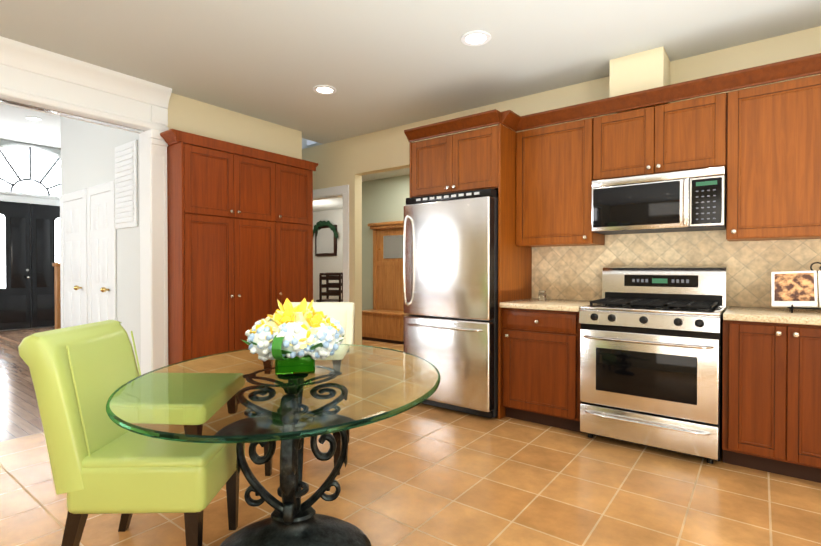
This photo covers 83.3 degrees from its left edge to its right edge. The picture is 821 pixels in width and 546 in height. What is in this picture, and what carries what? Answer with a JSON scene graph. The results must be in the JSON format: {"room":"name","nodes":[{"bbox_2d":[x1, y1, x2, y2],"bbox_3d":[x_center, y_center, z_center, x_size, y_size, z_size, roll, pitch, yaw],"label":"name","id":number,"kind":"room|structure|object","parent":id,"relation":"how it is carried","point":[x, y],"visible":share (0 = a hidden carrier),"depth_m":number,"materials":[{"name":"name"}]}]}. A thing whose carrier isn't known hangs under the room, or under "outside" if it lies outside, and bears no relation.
{"room":"dining room and kitchen","nodes":[
{"label":"dining room and kitchen","id":0,"kind":"room"},
{"bbox_2d":[0,326,54,441],"bbox_3d":[-5.716,1.150,5.384,7.420,0.060,6.120,0,1,37],"label":"floor","id":1,"kind":"structure","parent":0,"point":[20,416],"depth_m":4.37,"materials":[{"name":"brown wood"}]},
{"bbox_2d":[52,263,60,328],"bbox_3d":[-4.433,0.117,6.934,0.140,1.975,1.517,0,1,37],"label":"stair newel post","id":2,"kind":"object","parent":1,"relation":"on","point":[57,297],"visible":0.23,"depth_m":6.33,"materials":[{"name":"brown wood"}]},
{"bbox_2d":[0,139,60,330],"bbox_3d":[-8.589,-0.703,7.619,0.120,3.600,6.240,0,1,37],"label":"wall","id":3,"kind":"structure","parent":0,"point":[54,150],"depth_m":9.04,"materials":[{"name":"white paint"}]},
{"bbox_2d":[0,194,59,329],"bbox_3d":[-7.397,-0.197,9.010,0.100,2.560,2.080,0,1,37],"label":"front door","id":4,"kind":"structure","parent":3,"relation":"in","point":[27,299],"depth_m":8.98,"materials":[{"name":"black wood"}]},
{"bbox_2d":[0,143,60,199],"bbox_3d":[-7.413,-1.997,9.004,0.061,1.020,1.970,0,1,37],"label":"fanlight window","id":5,"kind":"structure","parent":3,"relation":"in","point":[29,170],"depth_m":8.99,"materials":[{"name":"white glass"}]},
{"bbox_2d":[0,103,60,148],"bbox_3d":[-5.760,-2.521,5.456,7.220,0.080,6.240,0,1,37],"label":"ceiling","id":6,"kind":"structure","parent":0,"point":[16,125],"depth_m":7.96,"materials":[{"name":"grey paint"}]},
{"bbox_2d":[25,116,40,120],"bbox_3d":[-6.101,-2.497,7.472,0.200,0.008,0.200,0,1,37],"label":"recessed light","id":7,"kind":"object","parent":6,"relation":"in","point":[33,118],"visible":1,"depth_m":7.47,"materials":[{"name":"white"}]},
{"bbox_2d":[0,95,149,133],"bbox_3d":[-3.709,-0.646,2.038,0.200,3.600,5.000,0,1,37],"label":"wall","id":8,"kind":"structure","parent":0,"point":[64,111],"depth_m":3.50,"materials":[{"name":"white paint"}]},
{"bbox_2d":[0,36,171,132],"bbox_3d":[-3.187,-1.369,2.575,0.234,0.365,3.550,0,1,37],"label":"trim","id":9,"kind":"structure","parent":8,"relation":"attached to","point":[32,74],"depth_m":3.44,"materials":[{"name":"white wood"}]},
{"bbox_2d":[139,129,167,374],"bbox_3d":[-2.211,-0.036,3.987,0.240,2.340,0.142,0,1,37],"label":"door frame","id":10,"kind":"structure","parent":8,"relation":"attached to","point":[153,144],"depth_m":3.94,"materials":[{"name":"white wood"}]},
{"bbox_2d":[60,116,306,370],"bbox_3d":[-2.596,-0.683,5.662,2.395,3.600,2.120,0,1,37],"label":"wall block","id":11,"kind":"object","parent":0,"point":[87,155],"depth_m":4.66,"materials":[{"name":"white paint"}]},
{"bbox_2d":[60,189,87,327],"bbox_3d":[-3.864,0.101,5.243,0.830,2.040,0.087,0,1,37],"label":"door","id":12,"kind":"structure","parent":11,"relation":"attached to","point":[73,256],"depth_m":5.25,"materials":[{"name":"white wood"}]},
{"bbox_2d":[87,181,116,323],"bbox_3d":[-3.223,0.106,4.757,0.720,2.040,0.087,0,1,37],"label":"door","id":13,"kind":"structure","parent":11,"relation":"attached to","point":[101,273],"depth_m":4.76,"materials":[{"name":"white wood"}]},
{"bbox_2d":[115,140,137,228],"bbox_3d":[-2.716,-0.830,4.398,0.470,0.800,0.032,0,1,37],"label":"shutter","id":14,"kind":"object","parent":11,"relation":"attached to","point":[126,185],"visible":1,"depth_m":4.35,"materials":[{"name":"white wood"}]},
{"bbox_2d":[167,93,301,165],"bbox_3d":[-1.740,-1.383,4.632,0.204,0.380,1.475,0,1,37],"label":"soffit","id":15,"kind":"structure","parent":0,"point":[192,116],"depth_m":4.47,"materials":[{"name":"beige paint"}]},
{"bbox_2d":[313,209,342,301],"bbox_3d":[-1.225,-0.292,11.527,4.500,2.700,0.120,0,1,37],"label":"wall","id":16,"kind":"structure","parent":0,"point":[326,264],"depth_m":12.14,"materials":[{"name":"white paint"}]},
{"bbox_2d":[313,220,337,255],"bbox_3d":[-2.269,-0.920,12.139,1.099,0.943,0.154,0,1,37],"label":"mirror","id":17,"kind":"object","parent":16,"relation":"attached to","point":[326,234],"visible":0.88,"depth_m":12.12,"materials":[{"name":"brown mirror"}]},
{"bbox_2d":[362,175,408,309],"bbox_3d":[0.442,-0.249,7.253,3.320,2.700,0.120,0,1,37],"label":"wall","id":18,"kind":"structure","parent":0,"point":[384,200],"depth_m":7.98,"materials":[{"name":"grey paint"}]},
{"bbox_2d":[0,339,820,545],"bbox_3d":[-1.590,1.158,4.603,12.300,0.060,11.620,0,1,37],"label":"floor","id":19,"kind":"structure","parent":0,"point":[420,474],"depth_m":2.39,"materials":[{"name":"tile"}]},
{"bbox_2d":[18,320,244,545],"bbox_3d":[-1.073,0.684,1.879,0.656,0.942,0.476,0,1,-1],"label":"dining chair","id":20,"kind":"object","parent":19,"relation":"on","point":[101,462],"visible":0.83,"depth_m":1.66,"materials":[{"name":"green leather"}]},
{"bbox_2d":[162,129,283,364],"bbox_3d":[-1.782,-0.028,4.379,0.451,2.314,0.992,0,1,37],"label":"tall cabinet","id":21,"kind":"object","parent":19,"relation":"on","point":[240,245],"depth_m":4.12,"materials":[{"name":"brown wood"}]},
{"bbox_2d":[106,344,440,545],"bbox_3d":[-0.463,0.774,1.824,1.258,0.764,1.312,0,1,37],"label":"dining table","id":22,"kind":"object","parent":19,"relation":"on","point":[239,398],"visible":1,"depth_m":1.62,"materials":[{"name":"clear glass"}]},
{"bbox_2d":[240,298,344,374],"bbox_3d":[-0.463,0.247,1.856,0.410,0.288,0.407,0,1,37],"label":"flower arrangement","id":23,"kind":"object","parent":22,"relation":"on","point":[290,339],"visible":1,"depth_m":1.75,"materials":[{"name":"white plant"}]},
{"bbox_2d":[284,155,315,302],"bbox_3d":[-1.391,-0.033,4.895,0.451,2.314,0.536,0,1,37],"label":"tall cabinet","id":24,"kind":"object","parent":19,"relation":"on","point":[298,175],"depth_m":4.82,"materials":[{"name":"brown wood"}]},
{"bbox_2d":[264,302,354,475],"bbox_3d":[-0.619,0.674,2.904,0.476,0.942,0.657,0,1,-1],"label":"dining chair","id":25,"kind":"object","parent":19,"relation":"on","point":[343,313],"visible":0.08,"depth_m":3.10,"materials":[{"name":"white leather"}]},
{"bbox_2d":[316,272,342,301],"bbox_3d":[-1.756,0.531,10.174,0.460,1.080,0.468,0,1,20],"label":"chair","id":26,"kind":"object","parent":19,"relation":"on","point":[327,290],"visible":0.4,"depth_m":10.29,"materials":[{"name":"brown wood"}]},
{"bbox_2d":[319,273,342,301],"bbox_3d":[-1.601,0.538,9.546,0.460,1.080,0.467,0,1,6],"label":"chair","id":27,"kind":"object","parent":19,"relation":"on","point":[321,285],"visible":0.69,"depth_m":9.34,"materials":[{"name":"brown wood"}]},
{"bbox_2d":[362,221,406,343],"bbox_3d":[-0.371,0.128,7.509,1.040,1.940,0.425,0,1,37],"label":"hall tree","id":28,"kind":"object","parent":19,"relation":"on","point":[383,320],"visible":0.73,"depth_m":7.63,"materials":[{"name":"brown wood"}]},
{"bbox_2d":[403,188,497,417],"bbox_3d":[0.462,0.243,3.994,0.831,1.782,0.798,0,1,37],"label":"refrigerator","id":29,"kind":"object","parent":19,"relation":"on","point":[450,265],"visible":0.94,"depth_m":3.67,"materials":[{"name":"grey metal"}]},
{"bbox_2d":[498,305,581,432],"bbox_3d":[1.126,0.703,3.644,0.607,0.870,0.618,0,1,37],"label":"base cabinet","id":30,"kind":"object","parent":19,"relation":"on","point":[539,349],"depth_m":3.40,"materials":[{"name":"brown wood"}]},
{"bbox_2d":[500,297,593,312],"bbox_3d":[1.118,0.246,3.630,0.605,0.040,0.643,0,1,37],"label":"countertop","id":31,"kind":"structure","parent":30,"relation":"on","point":[557,304],"depth_m":3.44,"materials":[{"name":"beige stone"}]},
{"bbox_2d":[538,290,546,299],"bbox_3d":[1.088,0.182,3.806,0.064,0.082,0.064,0,1,37],"label":"glass jar","id":32,"kind":"object","parent":31,"relation":"on","point":[542,295],"visible":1,"depth_m":3.78,"materials":[{"name":"clear glass"}]},
{"bbox_2d":[579,266,726,463],"bbox_3d":[1.648,0.547,3.150,0.800,1.190,0.734,0,1,37],"label":"gas range","id":33,"kind":"object","parent":19,"relation":"on","point":[651,355],"visible":1,"depth_m":2.94,"materials":[{"name":"silver metal"}]},
{"bbox_2d":[722,313,820,482],"bbox_3d":[2.273,0.711,2.774,0.632,0.870,0.618,0,1,37],"label":"base cabinet","id":34,"kind":"object","parent":19,"relation":"on","point":[771,377],"depth_m":2.59,"materials":[{"name":"brown wood"}]},
{"bbox_2d":[724,305,820,324],"bbox_3d":[2.706,0.258,2.426,1.733,0.040,0.643,0,1,37],"label":"countertop","id":35,"kind":"structure","parent":34,"relation":"on","point":[744,312],"depth_m":2.62,"materials":[{"name":"beige stone"}]},
{"bbox_2d":[771,262,820,312],"bbox_3d":[2.396,0.084,2.716,0.430,0.300,0.243,0,1,37],"label":"cookbook stand","id":36,"kind":"object","parent":35,"relation":"on","point":[791,290],"visible":1,"depth_m":2.77,"materials":[{"name":"black metal"}]},
{"bbox_2d":[0,0,820,211],"bbox_3d":[-1.578,-1.611,4.491,12.420,0.080,11.740,0,1,37],"label":"ceiling","id":37,"kind":"structure","parent":0,"point":[379,65],"depth_m":3.13,"materials":[{"name":"white paint"}]},
{"bbox_2d":[313,85,336,94],"bbox_3d":[-0.731,-1.561,3.938,0.200,0.008,0.200,0,1,37],"label":"recessed light","id":38,"kind":"object","parent":37,"relation":"in","point":[324,89],"visible":0.96,"depth_m":3.93,"materials":[{"name":"white"}]},
{"bbox_2d":[461,30,490,45],"bbox_3d":[0.432,-1.552,3.056,0.200,0.008,0.200,0,1,37],"label":"recessed light","id":39,"kind":"object","parent":37,"relation":"in","point":[475,38],"visible":0.96,"depth_m":3.05,"materials":[{"name":"white"}]},
{"bbox_2d":[302,26,820,344],"bbox_3d":[1.385,-0.215,3.903,6.970,2.700,0.120,0,1,37],"label":"wall","id":40,"kind":"structure","parent":0,"point":[798,44],"depth_m":4.56,"materials":[{"name":"beige paint"}]},
{"bbox_2d":[313,185,348,301],"bbox_3d":[-1.225,-0.092,5.569,0.990,2.420,0.620,0,1,37],"label":"door frame","id":41,"kind":"structure","parent":40,"relation":"attached to","point":[330,192],"depth_m":5.44,"materials":[{"name":"white wood"}]},
{"bbox_2d":[408,129,459,197],"bbox_3d":[0.387,-0.913,4.188,0.480,0.490,0.618,0,1,37],"label":"upper cabinet","id":42,"kind":"object","parent":40,"relation":"attached to","point":[434,164],"depth_m":3.94,"materials":[{"name":"brown wood"}]},
{"bbox_2d":[460,121,515,200],"bbox_3d":[0.677,-0.911,3.968,0.480,0.490,0.618,0,1,37],"label":"upper cabinet","id":43,"kind":"object","parent":40,"relation":"attached to","point":[488,154],"depth_m":3.67,"materials":[{"name":"brown wood"}]},
{"bbox_2d":[512,113,607,248],"bbox_3d":[1.208,-0.688,3.737,0.607,0.930,0.348,0,1,37],"label":"upper cabinet","id":44,"kind":"object","parent":40,"relation":"attached to","point":[552,199],"depth_m":3.60,"materials":[{"name":"brown wood"}]},
{"bbox_2d":[592,101,667,180],"bbox_3d":[1.637,-0.916,3.409,0.466,0.468,0.348,0,1,37],"label":"upper cabinet","id":45,"kind":"object","parent":40,"relation":"attached to","point":[628,143],"depth_m":3.26,"materials":[{"name":"brown wood"}]},
{"bbox_2d":[591,166,726,234],"bbox_3d":[1.746,-0.486,3.268,0.810,0.375,0.424,0,1,37],"label":"microwave","id":46,"kind":"object","parent":45,"relation":"attached to","point":[686,201],"visible":0.98,"depth_m":3.11,"materials":[{"name":"grey metal"}]},
{"bbox_2d":[609,46,669,112],"bbox_3d":[1.688,-1.396,3.397,0.350,0.327,0.299,0,1,37],"label":"chase","id":47,"kind":"object","parent":40,"relation":"attached to","point":[641,71],"visible":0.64,"depth_m":3.27,"materials":[{"name":"beige paint"}]},
{"bbox_2d":[664,89,727,172],"bbox_3d":[1.916,-0.914,3.198,0.466,0.468,0.348,0,1,37],"label":"upper cabinet","id":48,"kind":"object","parent":40,"relation":"attached to","point":[697,127],"depth_m":3.02,"materials":[{"name":"brown wood"}]},
{"bbox_2d":[724,69,820,244],"bbox_3d":[2.341,-0.680,2.878,0.597,0.930,0.348,0,1,37],"label":"upper cabinet","id":49,"kind":"object","parent":40,"relation":"attached to","point":[762,144],"depth_m":2.78,"materials":[{"name":"brown wood"}]}
]}

